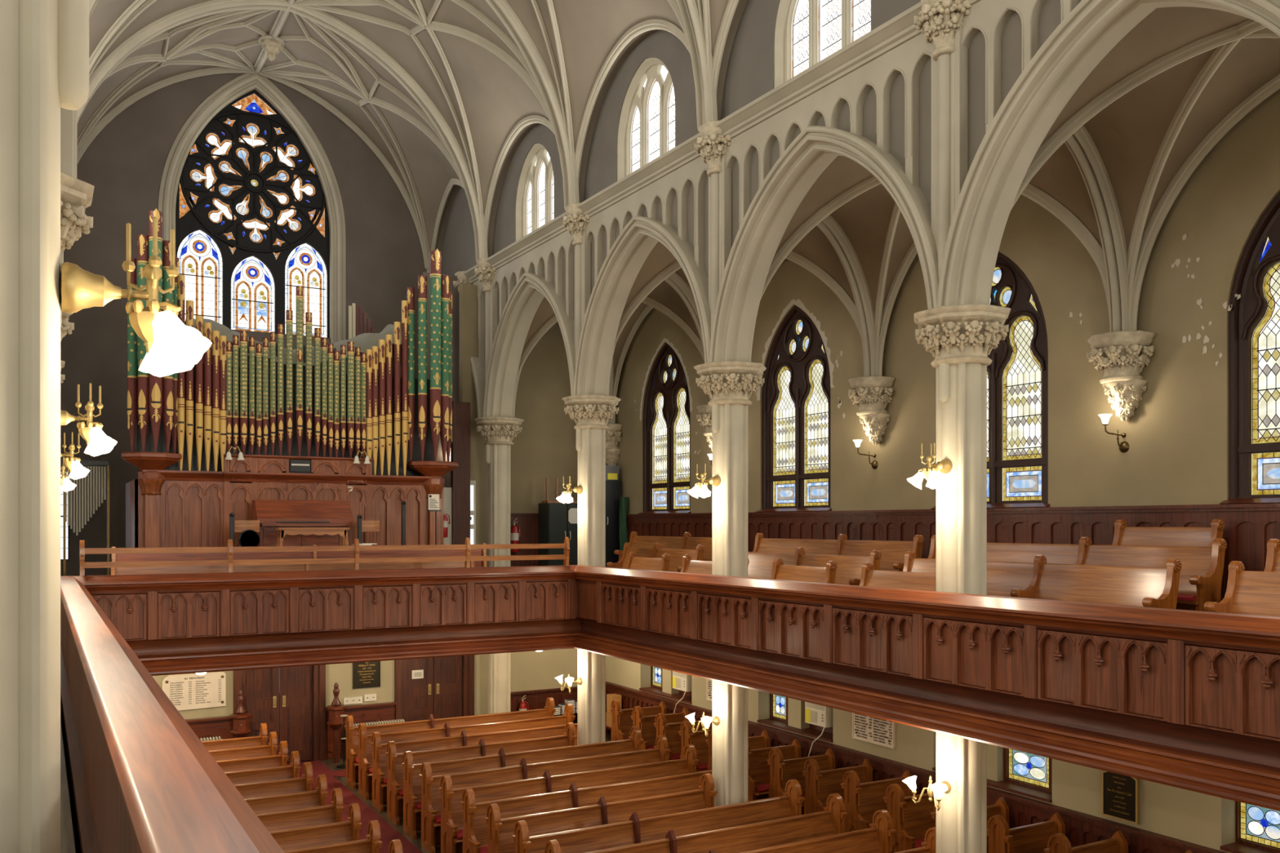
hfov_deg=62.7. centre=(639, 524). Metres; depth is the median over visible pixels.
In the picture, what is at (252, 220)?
window
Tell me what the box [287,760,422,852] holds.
carpet
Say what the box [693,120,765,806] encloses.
column
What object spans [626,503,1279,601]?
trim
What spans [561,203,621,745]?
column
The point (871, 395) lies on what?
corbel
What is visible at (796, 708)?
pier
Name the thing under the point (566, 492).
basket
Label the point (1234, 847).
sill
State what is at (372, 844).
pew
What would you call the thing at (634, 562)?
pew
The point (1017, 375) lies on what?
window
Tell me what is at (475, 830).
pew
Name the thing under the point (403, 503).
stand
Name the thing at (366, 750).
pew
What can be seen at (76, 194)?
column
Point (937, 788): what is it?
sconce
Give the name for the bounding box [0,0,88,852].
column
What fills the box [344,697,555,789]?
pew
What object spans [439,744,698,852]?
pew
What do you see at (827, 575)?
pew
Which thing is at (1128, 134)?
ceiling
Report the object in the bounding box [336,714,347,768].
microphone stand
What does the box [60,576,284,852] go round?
parapet
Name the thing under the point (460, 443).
door
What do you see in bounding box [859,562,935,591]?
pew
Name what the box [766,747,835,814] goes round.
pew
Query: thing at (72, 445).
candle
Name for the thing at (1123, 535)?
pew
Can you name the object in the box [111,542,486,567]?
bench
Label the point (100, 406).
candle
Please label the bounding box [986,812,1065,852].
pew
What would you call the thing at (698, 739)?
pew
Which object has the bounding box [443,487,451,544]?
wall
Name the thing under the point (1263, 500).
window sill
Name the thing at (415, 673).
notice
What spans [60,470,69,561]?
window
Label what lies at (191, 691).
tablet
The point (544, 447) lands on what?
wall
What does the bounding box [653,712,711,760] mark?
pew
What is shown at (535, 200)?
window
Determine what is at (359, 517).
stand
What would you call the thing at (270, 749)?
pew
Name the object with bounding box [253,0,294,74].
trim
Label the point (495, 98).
ceiling
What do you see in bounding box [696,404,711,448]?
corbel
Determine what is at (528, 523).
trim
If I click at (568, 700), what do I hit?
book
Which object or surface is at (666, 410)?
window
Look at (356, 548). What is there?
rail
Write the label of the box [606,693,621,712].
cardboard box
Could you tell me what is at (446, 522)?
fire extinguisher
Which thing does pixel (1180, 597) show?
seat cushion
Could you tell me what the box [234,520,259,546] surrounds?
wooden chair
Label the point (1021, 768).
window
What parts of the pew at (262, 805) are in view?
backrest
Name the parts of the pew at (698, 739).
backrest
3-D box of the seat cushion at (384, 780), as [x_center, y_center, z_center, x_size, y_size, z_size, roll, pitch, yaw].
[-2.567,4.265,18.447,3.960,0.050,0.300,0,0,-30]
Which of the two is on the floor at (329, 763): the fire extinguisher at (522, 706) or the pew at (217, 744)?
the pew at (217, 744)
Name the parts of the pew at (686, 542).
backrest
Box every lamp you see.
[225,445,244,460]
[352,450,370,463]
[706,453,711,465]
[853,440,878,469]
[1097,413,1128,453]
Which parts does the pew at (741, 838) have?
backrest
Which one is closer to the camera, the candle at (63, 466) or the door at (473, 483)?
the candle at (63, 466)
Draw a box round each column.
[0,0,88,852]
[60,172,94,327]
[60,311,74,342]
[60,360,65,383]
[453,271,472,480]
[474,257,524,714]
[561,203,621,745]
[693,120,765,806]
[913,0,1010,852]
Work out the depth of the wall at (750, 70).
16.86 m
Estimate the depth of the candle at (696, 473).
14.64 m
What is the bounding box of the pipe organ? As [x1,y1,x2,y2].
[120,208,458,547]
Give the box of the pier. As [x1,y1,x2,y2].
[662,668,1003,781]
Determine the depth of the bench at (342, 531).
17.67 m
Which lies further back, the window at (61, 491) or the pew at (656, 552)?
the window at (61, 491)
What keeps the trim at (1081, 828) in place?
attached to the wall at (1177, 435)
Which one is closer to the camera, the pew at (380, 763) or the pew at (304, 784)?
the pew at (304, 784)
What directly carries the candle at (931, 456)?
on the wall sconce at (944, 466)
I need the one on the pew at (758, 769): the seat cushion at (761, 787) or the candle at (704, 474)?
the seat cushion at (761, 787)
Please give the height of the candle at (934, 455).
0.221 m
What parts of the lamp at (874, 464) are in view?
lamp shade, arm, wall plate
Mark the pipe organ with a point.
(300, 433)
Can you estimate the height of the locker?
2.590 m
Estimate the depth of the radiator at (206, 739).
19.90 m
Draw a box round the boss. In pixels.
[257,34,284,61]
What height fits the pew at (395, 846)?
1.265 m
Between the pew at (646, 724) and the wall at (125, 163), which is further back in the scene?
the wall at (125, 163)
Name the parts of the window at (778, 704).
stained glass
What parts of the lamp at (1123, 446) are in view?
lamp shade, arm, wall plate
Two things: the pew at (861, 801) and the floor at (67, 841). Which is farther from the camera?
the pew at (861, 801)
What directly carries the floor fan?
on the floor
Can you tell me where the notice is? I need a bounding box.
[411,669,423,679]
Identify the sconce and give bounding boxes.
[60,217,212,377]
[60,382,117,456]
[60,431,89,479]
[60,456,76,492]
[554,674,582,693]
[555,475,582,503]
[684,711,719,737]
[687,463,720,498]
[902,775,951,810]
[906,442,951,489]
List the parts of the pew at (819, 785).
backrest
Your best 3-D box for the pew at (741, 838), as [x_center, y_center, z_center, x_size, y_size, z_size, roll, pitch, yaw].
[0.846,4.117,12.487,4.108,1.265,0.610,0,0,-30]
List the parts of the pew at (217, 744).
backrest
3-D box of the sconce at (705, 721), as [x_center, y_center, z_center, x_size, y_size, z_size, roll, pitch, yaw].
[0.917,2.772,14.673,0.415,0.324,0.573,0,0,-30]
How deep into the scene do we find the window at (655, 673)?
22.77 m
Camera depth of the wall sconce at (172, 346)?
3.30 m
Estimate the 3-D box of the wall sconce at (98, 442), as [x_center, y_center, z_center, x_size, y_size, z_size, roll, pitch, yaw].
[-3.749,-0.704,7.053,0.419,0.483,0.449,0,0,-30]
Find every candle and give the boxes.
[62,432,70,453]
[62,456,65,472]
[70,431,74,453]
[74,433,80,453]
[75,384,86,416]
[87,382,93,416]
[93,385,103,417]
[121,222,146,290]
[148,217,162,288]
[158,228,179,293]
[695,464,701,479]
[702,463,706,479]
[920,443,927,464]
[929,442,936,464]
[929,444,933,462]
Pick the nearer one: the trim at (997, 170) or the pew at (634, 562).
the trim at (997, 170)
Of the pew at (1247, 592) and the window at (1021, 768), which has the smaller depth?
the pew at (1247, 592)
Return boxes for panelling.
[184,715,233,741]
[325,701,396,759]
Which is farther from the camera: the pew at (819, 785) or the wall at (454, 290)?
the wall at (454, 290)
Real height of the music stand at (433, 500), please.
1.804 m
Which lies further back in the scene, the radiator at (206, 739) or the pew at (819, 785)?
the radiator at (206, 739)
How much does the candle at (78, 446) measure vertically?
0.221 m
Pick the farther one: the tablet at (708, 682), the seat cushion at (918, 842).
the tablet at (708, 682)
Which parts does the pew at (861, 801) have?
backrest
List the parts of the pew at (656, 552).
backrest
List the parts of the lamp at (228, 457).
lamp shade, lamp shade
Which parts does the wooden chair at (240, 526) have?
rail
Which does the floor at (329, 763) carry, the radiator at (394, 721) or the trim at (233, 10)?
the radiator at (394, 721)
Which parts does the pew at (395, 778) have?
seat, backrest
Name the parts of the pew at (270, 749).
backrest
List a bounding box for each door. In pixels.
[233,664,325,762]
[394,654,474,721]
[450,401,470,544]
[470,480,475,544]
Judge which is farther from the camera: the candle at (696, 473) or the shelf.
the shelf
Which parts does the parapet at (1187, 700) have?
arch panel, arch panel, arch panel, arch panel, arch panel, cap rail, moulding, arch panel, arch panel, arch panel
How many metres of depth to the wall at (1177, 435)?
13.18 m
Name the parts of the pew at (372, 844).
backrest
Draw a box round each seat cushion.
[382,777,386,784]
[398,788,403,795]
[415,800,421,808]
[435,814,441,823]
[455,829,462,839]
[480,845,487,852]
[647,745,655,749]
[670,753,680,759]
[696,762,707,770]
[755,782,769,792]
[913,838,924,848]
[1177,594,1196,600]
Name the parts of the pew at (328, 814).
backrest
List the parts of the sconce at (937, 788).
lamp shade, curved arm, curved arm, lamp shade, wall plate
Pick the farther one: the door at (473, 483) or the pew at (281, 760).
the door at (473, 483)
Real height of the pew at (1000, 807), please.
1.265 m
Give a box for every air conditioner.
[672,671,691,713]
[804,702,832,756]
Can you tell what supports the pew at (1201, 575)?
on the steps
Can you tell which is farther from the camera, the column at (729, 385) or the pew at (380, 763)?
the pew at (380, 763)
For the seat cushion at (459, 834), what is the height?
0.050 m
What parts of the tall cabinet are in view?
door, door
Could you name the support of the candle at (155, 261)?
on the wall sconce at (172, 346)
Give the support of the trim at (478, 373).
attached to the wall at (1050, 15)
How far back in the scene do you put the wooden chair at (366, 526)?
18.78 m
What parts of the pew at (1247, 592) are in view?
backrest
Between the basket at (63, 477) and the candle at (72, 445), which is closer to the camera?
the candle at (72, 445)
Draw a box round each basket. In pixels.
[60,475,69,486]
[63,457,79,472]
[76,421,102,445]
[125,298,178,362]
[564,490,572,496]
[697,481,707,489]
[921,467,937,480]
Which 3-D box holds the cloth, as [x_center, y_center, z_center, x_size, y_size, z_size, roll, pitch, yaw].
[-0.356,0.500,23.097,0.210,2.200,0.210,0,0,-30]
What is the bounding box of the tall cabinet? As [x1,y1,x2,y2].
[538,502,577,565]
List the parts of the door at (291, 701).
plate, plate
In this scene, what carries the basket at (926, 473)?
on the wall sconce at (944, 466)
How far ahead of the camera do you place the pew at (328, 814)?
13.73 m
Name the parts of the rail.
post, post, post, post, post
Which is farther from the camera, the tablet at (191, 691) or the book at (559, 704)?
the book at (559, 704)
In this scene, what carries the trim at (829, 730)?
attached to the wall at (1177, 435)
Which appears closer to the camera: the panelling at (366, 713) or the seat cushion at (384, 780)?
the seat cushion at (384, 780)
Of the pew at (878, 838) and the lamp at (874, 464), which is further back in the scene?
the lamp at (874, 464)
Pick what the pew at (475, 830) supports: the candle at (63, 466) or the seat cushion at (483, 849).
the seat cushion at (483, 849)
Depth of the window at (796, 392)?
18.24 m
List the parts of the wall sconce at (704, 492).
lamp shade, lamp shade, arm, wall plate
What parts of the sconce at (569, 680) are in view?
lamp shade, curved arm, lamp shade, wall plate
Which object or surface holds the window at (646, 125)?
in the wall at (750, 70)
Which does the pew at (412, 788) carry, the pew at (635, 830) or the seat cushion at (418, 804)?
the seat cushion at (418, 804)
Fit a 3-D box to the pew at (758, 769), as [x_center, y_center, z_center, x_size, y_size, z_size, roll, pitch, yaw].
[2.229,4.117,17.303,1.194,1.265,0.610,0,0,-30]
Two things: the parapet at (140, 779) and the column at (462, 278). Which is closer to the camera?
the parapet at (140, 779)
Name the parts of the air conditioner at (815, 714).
power cord, casing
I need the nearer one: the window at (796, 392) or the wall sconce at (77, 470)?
the wall sconce at (77, 470)
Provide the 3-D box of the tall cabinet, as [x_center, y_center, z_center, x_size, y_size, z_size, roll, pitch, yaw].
[-1.727,0.575,23.459,0.920,2.090,0.570,0,0,-30]
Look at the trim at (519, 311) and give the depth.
21.35 m
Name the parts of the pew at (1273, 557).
backrest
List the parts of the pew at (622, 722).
backrest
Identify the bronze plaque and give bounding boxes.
[352,661,380,688]
[1101,770,1139,824]
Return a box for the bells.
[62,460,109,576]
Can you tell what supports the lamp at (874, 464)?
attached to the wall at (1177, 435)
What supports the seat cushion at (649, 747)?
on the pew at (646, 724)
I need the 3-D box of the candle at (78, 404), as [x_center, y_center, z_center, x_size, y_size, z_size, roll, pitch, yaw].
[-3.754,-0.835,7.080,0.089,0.221,0.061,0,0,-30]
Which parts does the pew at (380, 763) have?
seat, backrest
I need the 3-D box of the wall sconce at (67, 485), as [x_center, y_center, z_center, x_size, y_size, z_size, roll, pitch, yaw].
[-8.017,-0.694,14.504,0.419,0.483,0.449,0,0,-30]
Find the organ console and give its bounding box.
[252,499,364,546]
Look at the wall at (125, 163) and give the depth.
21.98 m
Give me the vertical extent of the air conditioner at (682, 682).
1.520 m
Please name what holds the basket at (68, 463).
on the wall sconce at (77, 470)
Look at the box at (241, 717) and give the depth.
19.97 m
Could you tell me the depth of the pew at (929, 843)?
12.09 m
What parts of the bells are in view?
frame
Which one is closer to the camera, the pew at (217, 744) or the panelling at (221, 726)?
the pew at (217, 744)
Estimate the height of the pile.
0.030 m
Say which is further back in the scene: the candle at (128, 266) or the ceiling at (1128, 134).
the ceiling at (1128, 134)
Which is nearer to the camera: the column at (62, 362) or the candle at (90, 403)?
the candle at (90, 403)
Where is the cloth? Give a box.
[618,497,628,551]
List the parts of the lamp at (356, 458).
lamp shade, lamp shade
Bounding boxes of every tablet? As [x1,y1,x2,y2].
[161,671,226,711]
[706,679,711,701]
[852,712,895,748]
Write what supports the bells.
on the floor
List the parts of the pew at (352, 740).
seat, backrest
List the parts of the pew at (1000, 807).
backrest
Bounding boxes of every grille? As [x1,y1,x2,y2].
[672,671,685,688]
[805,702,824,723]
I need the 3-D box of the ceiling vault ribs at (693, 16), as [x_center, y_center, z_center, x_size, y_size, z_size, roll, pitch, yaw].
[-0.512,-7.821,13.333,4.071,4.518,25.156,0,0,-30]
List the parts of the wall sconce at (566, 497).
lamp shade, lamp shade, arm, wall plate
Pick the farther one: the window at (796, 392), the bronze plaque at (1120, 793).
the window at (796, 392)
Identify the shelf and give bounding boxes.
[554,712,577,724]
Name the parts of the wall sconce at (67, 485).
arm, lamp shade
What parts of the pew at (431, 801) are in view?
seat, backrest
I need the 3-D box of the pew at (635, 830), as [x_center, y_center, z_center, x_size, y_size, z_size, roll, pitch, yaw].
[0.412,4.117,13.244,4.108,1.265,0.610,0,0,-30]
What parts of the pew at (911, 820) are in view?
backrest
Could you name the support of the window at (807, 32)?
in the wall at (750, 70)
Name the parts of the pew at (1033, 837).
backrest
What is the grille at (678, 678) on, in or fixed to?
attached to the air conditioner at (682, 682)
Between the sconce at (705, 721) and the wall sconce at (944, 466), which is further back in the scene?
the sconce at (705, 721)
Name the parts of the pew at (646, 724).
backrest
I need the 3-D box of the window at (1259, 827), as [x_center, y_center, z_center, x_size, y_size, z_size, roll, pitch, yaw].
[6.817,2.790,11.476,0.078,1.680,0.720,0,0,-30]
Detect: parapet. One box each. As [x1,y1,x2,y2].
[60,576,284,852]
[71,564,581,675]
[573,564,1279,811]
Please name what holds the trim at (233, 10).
attached to the wall at (125, 163)
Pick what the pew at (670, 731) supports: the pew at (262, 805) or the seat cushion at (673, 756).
the seat cushion at (673, 756)
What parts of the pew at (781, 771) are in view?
seat, backrest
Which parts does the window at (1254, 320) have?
glass, stained glass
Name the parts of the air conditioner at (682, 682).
power cord, casing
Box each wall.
[60,73,426,576]
[151,283,577,763]
[422,271,458,487]
[440,0,920,275]
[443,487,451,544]
[484,0,1081,367]
[605,88,1279,852]
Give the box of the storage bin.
[605,465,619,480]
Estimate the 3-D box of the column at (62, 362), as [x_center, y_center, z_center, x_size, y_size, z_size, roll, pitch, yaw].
[-8.354,-0.415,14.310,1.020,10.330,0.970,0,0,-30]
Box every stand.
[229,512,234,546]
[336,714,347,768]
[356,514,362,543]
[400,500,405,545]
[427,493,441,544]
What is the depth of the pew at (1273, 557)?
10.13 m
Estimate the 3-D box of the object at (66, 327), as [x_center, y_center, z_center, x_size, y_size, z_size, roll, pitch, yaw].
[-6.221,-0.415,10.585,1.020,10.330,0.970,0,0,-30]
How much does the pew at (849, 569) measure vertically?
1.060 m
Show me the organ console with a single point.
(272, 514)
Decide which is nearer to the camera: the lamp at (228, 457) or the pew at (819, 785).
the pew at (819, 785)
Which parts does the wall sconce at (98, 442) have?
wall plate, arm, lamp shade, lamp arm, lamp shade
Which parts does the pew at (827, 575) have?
backrest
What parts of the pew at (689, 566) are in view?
backrest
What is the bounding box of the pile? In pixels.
[351,543,377,545]
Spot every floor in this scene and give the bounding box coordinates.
[60,724,75,852]
[288,733,610,852]
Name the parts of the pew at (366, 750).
seat, backrest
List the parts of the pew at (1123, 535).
backrest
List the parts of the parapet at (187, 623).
arch panel, arch panel, arch panel, cap rail, arch panel, moulding, cornice, arch panel, arch panel, arch panel, arch panel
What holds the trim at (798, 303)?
attached to the wall at (1177, 435)
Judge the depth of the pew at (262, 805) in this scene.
14.49 m
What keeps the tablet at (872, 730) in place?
attached to the wall at (1177, 435)
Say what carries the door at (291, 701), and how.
in the wall at (544, 447)
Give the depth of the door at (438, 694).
22.43 m
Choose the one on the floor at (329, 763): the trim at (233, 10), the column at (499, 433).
the column at (499, 433)
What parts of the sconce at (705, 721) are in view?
lamp shade, curved arm, curved arm, lamp shade, wall plate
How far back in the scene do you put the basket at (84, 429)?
7.03 m
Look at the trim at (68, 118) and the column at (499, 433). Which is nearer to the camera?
the trim at (68, 118)
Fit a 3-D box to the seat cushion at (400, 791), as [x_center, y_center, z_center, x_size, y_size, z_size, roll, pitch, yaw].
[-2.494,4.265,17.484,3.130,0.050,0.300,0,0,-30]
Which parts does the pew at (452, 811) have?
seat, backrest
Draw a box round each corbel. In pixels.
[605,423,622,465]
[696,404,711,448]
[848,375,894,444]
[1086,329,1155,421]
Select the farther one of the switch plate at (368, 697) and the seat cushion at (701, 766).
the switch plate at (368, 697)
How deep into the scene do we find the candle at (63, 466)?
14.46 m
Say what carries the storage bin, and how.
on the locker
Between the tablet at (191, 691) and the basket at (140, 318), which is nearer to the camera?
the basket at (140, 318)
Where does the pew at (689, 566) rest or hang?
on the floor
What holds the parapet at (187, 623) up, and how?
on the floor
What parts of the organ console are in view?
sloping lid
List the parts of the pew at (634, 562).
backrest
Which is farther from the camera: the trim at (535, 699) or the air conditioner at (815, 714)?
the trim at (535, 699)
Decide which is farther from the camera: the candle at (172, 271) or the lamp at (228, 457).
the lamp at (228, 457)
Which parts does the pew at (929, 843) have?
backrest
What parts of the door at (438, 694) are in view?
plate, plate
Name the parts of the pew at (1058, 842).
backrest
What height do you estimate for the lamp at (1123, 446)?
0.441 m
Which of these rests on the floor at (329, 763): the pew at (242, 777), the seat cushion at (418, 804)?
the pew at (242, 777)
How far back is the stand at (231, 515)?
17.42 m
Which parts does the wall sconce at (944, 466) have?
lamp shade, arm, lamp shade, wall plate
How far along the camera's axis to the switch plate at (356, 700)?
21.47 m
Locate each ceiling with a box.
[77,0,279,137]
[262,0,747,257]
[522,6,1279,377]
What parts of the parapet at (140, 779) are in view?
cornice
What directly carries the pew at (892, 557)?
on the steps
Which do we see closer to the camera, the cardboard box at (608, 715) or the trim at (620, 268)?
the trim at (620, 268)
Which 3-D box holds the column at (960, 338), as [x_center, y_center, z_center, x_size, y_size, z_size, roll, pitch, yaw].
[3.402,-0.415,11.152,1.008,10.330,0.995,0,0,-7]
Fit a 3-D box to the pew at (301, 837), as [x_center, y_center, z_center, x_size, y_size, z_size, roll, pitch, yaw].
[-4.463,4.117,12.464,2.304,1.265,0.610,0,0,-30]
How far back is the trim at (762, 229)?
13.56 m
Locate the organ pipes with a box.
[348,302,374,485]
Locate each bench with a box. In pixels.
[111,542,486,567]
[111,560,474,574]
[275,527,349,546]
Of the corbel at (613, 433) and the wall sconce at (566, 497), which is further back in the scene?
the corbel at (613, 433)
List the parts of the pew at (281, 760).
backrest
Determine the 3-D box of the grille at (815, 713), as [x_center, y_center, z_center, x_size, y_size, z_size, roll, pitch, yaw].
[2.935,3.164,17.607,0.006,0.312,0.480,0,0,-30]
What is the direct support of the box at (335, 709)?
on the floor at (329, 763)
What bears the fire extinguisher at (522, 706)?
attached to the wall at (544, 447)
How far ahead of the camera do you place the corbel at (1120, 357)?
12.30 m
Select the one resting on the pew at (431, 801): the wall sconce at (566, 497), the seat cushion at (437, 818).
the seat cushion at (437, 818)
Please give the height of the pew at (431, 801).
1.265 m
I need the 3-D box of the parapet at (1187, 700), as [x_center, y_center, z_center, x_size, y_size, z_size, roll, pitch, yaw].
[6.257,1.400,5.312,0.460,1.400,29.800,0,0,-30]
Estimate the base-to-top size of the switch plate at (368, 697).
0.144 m
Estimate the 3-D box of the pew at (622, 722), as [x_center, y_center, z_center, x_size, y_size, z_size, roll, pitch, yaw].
[0.059,4.117,21.090,1.194,1.265,0.610,0,0,-30]
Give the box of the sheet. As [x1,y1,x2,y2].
[184,318,401,377]
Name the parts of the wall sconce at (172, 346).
wall plate, arm, lamp shade, lamp arm, lamp shade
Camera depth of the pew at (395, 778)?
17.42 m
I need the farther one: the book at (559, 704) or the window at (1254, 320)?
the book at (559, 704)
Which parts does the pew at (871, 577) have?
backrest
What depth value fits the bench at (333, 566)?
16.59 m
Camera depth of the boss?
21.59 m
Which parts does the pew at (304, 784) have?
backrest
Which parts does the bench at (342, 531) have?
leg, leg, seat, leg, leg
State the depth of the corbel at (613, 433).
23.45 m
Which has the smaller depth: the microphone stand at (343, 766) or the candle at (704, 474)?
the candle at (704, 474)
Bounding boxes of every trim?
[60,107,77,178]
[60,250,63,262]
[76,0,290,164]
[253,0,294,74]
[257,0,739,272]
[463,0,981,282]
[470,356,484,417]
[471,0,1078,367]
[483,272,575,417]
[510,513,538,566]
[510,686,577,711]
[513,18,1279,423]
[573,215,711,395]
[605,680,1227,852]
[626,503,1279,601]
[634,234,1240,453]
[679,689,832,733]
[708,125,938,362]
[936,0,1279,306]
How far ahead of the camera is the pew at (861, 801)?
14.97 m
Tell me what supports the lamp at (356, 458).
attached to the pipe organ
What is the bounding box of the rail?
[80,537,569,576]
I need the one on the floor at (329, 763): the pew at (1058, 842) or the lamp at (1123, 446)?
the pew at (1058, 842)
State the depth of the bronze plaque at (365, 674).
21.62 m
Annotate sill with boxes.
[637,497,1279,514]
[639,687,1275,852]
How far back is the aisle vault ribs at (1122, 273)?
12.34 m
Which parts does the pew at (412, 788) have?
seat, backrest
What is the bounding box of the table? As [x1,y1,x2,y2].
[605,725,611,735]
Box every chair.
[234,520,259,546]
[356,520,379,545]
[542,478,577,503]
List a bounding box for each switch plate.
[343,696,362,704]
[364,693,376,701]
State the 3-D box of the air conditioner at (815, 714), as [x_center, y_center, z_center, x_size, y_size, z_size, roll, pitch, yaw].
[2.992,3.740,17.639,0.435,1.520,0.560,0,0,-30]
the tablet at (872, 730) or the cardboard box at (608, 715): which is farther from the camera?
the cardboard box at (608, 715)
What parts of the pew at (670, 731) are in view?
backrest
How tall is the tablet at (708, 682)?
0.660 m
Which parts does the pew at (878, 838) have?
backrest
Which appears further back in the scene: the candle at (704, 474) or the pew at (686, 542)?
the pew at (686, 542)
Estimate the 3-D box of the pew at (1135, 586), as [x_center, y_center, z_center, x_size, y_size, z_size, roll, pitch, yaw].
[4.198,0.870,11.803,0.497,1.060,3.711,0,0,-30]
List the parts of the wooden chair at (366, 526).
rail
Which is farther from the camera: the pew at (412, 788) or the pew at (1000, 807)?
the pew at (412, 788)
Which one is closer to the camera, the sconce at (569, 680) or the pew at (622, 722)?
the sconce at (569, 680)
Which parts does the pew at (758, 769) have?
seat, backrest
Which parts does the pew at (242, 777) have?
backrest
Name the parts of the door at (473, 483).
panel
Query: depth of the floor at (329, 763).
17.73 m
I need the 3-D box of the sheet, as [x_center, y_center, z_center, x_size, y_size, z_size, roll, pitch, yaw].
[-6.693,-3.028,20.540,4.154,2.008,1.460,0,0,-30]
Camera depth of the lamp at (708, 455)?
19.71 m
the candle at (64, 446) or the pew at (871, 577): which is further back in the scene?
the pew at (871, 577)
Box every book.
[558,703,566,706]
[564,698,574,702]
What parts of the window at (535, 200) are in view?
stained glass, glass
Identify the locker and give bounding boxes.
[605,480,620,566]
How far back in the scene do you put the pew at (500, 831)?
13.87 m
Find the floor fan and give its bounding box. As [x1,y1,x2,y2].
[238,529,260,546]
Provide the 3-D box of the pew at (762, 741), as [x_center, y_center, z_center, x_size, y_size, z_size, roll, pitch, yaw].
[1.795,4.117,18.060,1.194,1.265,0.610,0,0,-30]
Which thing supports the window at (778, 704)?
in the wall at (1177, 435)
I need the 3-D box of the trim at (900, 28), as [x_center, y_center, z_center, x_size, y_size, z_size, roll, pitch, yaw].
[4.485,-5.450,8.820,0.290,0.300,37.850,0,0,-30]
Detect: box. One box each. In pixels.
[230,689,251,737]
[325,682,346,763]
[605,711,611,727]
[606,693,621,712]
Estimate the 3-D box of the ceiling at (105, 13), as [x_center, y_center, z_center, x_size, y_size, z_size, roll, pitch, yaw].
[-0.362,-7.810,4.818,4.200,4.480,39.978,0,0,-30]
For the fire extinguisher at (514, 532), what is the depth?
23.06 m
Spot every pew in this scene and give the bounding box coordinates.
[201,723,268,751]
[208,731,278,760]
[216,740,288,772]
[224,751,301,785]
[234,761,314,799]
[244,773,328,814]
[256,787,344,831]
[269,803,362,851]
[284,819,382,852]
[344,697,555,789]
[356,703,575,799]
[370,723,577,812]
[385,722,577,825]
[388,839,403,852]
[401,726,643,839]
[419,734,670,852]
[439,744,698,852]
[460,769,711,852]
[484,773,717,852]
[511,779,804,852]
[544,793,848,852]
[606,542,704,572]
[609,699,666,741]
[613,531,711,561]
[626,551,670,571]
[631,706,688,750]
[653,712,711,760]
[678,720,709,772]
[680,554,749,574]
[705,728,769,770]
[708,808,896,852]
[747,547,881,585]
[747,738,800,801]
[752,533,924,571]
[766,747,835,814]
[770,558,837,583]
[801,758,872,814]
[840,769,913,832]
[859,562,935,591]
[883,783,934,852]
[894,826,935,852]
[902,551,1182,608]
[928,534,1226,611]
[930,796,1009,852]
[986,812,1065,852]
[1043,830,1128,852]
[1111,519,1225,546]
[1204,560,1279,617]
[1263,538,1279,572]
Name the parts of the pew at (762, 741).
backrest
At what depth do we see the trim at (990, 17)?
13.27 m
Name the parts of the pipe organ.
panel, panel, panel, case panel, case post, case post, case panel, case panel, case post, case post, case panel, cornice, case panel, case panel, case post, case post, case panel, case panel, case post, case post, case panel, panel, panel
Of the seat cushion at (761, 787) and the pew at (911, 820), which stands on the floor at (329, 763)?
the pew at (911, 820)
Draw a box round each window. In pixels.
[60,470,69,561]
[158,73,346,343]
[515,143,554,240]
[617,57,675,181]
[643,342,689,511]
[650,666,662,689]
[761,305,830,509]
[769,693,787,723]
[774,0,871,88]
[986,251,1048,503]
[1003,747,1052,793]
[1228,192,1279,499]
[1235,800,1279,852]
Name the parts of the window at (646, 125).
stained glass, glass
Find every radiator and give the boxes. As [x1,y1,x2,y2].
[200,736,222,741]
[353,719,404,726]
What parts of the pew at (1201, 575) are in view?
backrest, seat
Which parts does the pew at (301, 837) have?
backrest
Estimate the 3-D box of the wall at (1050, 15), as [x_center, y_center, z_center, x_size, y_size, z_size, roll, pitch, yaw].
[1.517,-3.870,14.510,0.265,3.260,25.026,0,0,-30]
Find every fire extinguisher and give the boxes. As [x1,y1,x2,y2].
[443,508,450,537]
[510,518,519,552]
[519,694,528,711]
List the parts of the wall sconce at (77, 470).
arm, lamp shade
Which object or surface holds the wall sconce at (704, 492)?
attached to the column at (729, 385)

